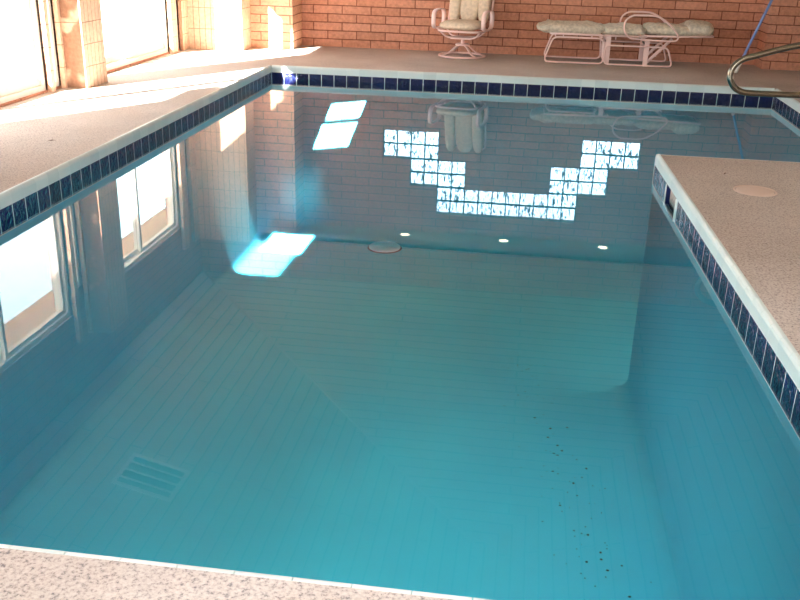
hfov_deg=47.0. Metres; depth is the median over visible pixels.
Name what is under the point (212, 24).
wall
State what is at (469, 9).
cushion
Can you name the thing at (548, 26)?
cushion
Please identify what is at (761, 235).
floor
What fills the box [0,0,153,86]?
ground
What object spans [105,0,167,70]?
window
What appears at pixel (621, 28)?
seat cushion
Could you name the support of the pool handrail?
on the floor
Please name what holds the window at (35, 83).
in the wall at (160, 55)
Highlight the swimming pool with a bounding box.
[0,74,799,599]
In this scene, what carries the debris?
on the swimming pool
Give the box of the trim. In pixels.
[36,0,189,91]
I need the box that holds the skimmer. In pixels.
[663,184,676,221]
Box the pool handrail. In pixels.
[727,42,799,97]
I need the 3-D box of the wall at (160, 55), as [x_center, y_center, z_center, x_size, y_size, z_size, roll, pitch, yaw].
[-3.852,-2.352,5.458,0.200,3.500,16.000,4,22,7]
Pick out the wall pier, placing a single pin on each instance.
(81, 20)
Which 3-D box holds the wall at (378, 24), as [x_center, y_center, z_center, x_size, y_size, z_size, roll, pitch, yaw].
[1.746,-5.324,11.970,6.500,4.500,0.200,4,22,7]
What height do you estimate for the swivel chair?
1.089 m
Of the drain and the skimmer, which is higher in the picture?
the skimmer
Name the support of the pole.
on the floor
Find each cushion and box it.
[439,19,480,30]
[460,0,478,19]
[536,19,604,33]
[602,22,646,35]
[642,22,712,38]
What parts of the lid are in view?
lid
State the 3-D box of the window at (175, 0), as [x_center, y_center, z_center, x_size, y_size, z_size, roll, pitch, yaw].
[-2.965,-4.084,11.696,0.140,1.750,0.200,4,22,7]
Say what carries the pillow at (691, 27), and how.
on the chaise longue
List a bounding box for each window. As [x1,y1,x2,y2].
[0,0,45,103]
[46,0,59,86]
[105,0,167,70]
[175,0,178,48]
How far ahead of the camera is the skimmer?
6.47 m
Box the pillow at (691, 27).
[684,20,713,35]
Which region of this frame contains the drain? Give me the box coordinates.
[367,241,401,253]
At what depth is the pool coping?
6.96 m
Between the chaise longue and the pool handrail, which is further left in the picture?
the chaise longue
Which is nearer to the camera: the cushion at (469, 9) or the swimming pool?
the swimming pool
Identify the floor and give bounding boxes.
[0,45,799,599]
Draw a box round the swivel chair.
[431,0,493,58]
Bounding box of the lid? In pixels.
[733,185,776,196]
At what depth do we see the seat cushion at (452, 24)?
11.91 m
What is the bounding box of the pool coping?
[0,65,799,599]
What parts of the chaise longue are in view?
bed rail, leg, leg, leg, backrest frame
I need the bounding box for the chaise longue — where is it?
[536,11,713,67]
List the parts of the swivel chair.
armrest, seat frame, mount plate, spring frame, leg, frame, armrest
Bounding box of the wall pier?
[59,0,107,88]
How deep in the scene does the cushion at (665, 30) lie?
11.63 m
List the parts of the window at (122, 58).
sliding sash, sliding sash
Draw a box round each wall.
[0,0,179,106]
[187,0,251,50]
[250,0,301,48]
[302,0,763,64]
[754,0,799,70]
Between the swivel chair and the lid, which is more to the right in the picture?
the lid
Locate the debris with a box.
[503,369,630,597]
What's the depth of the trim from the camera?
8.95 m
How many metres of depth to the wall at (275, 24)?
12.45 m
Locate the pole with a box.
[734,0,772,72]
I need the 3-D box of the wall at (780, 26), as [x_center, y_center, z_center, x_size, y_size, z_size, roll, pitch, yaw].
[5.469,-4.133,11.677,1.480,2.500,0.680,4,22,7]
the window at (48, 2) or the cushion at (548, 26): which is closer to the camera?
the window at (48, 2)

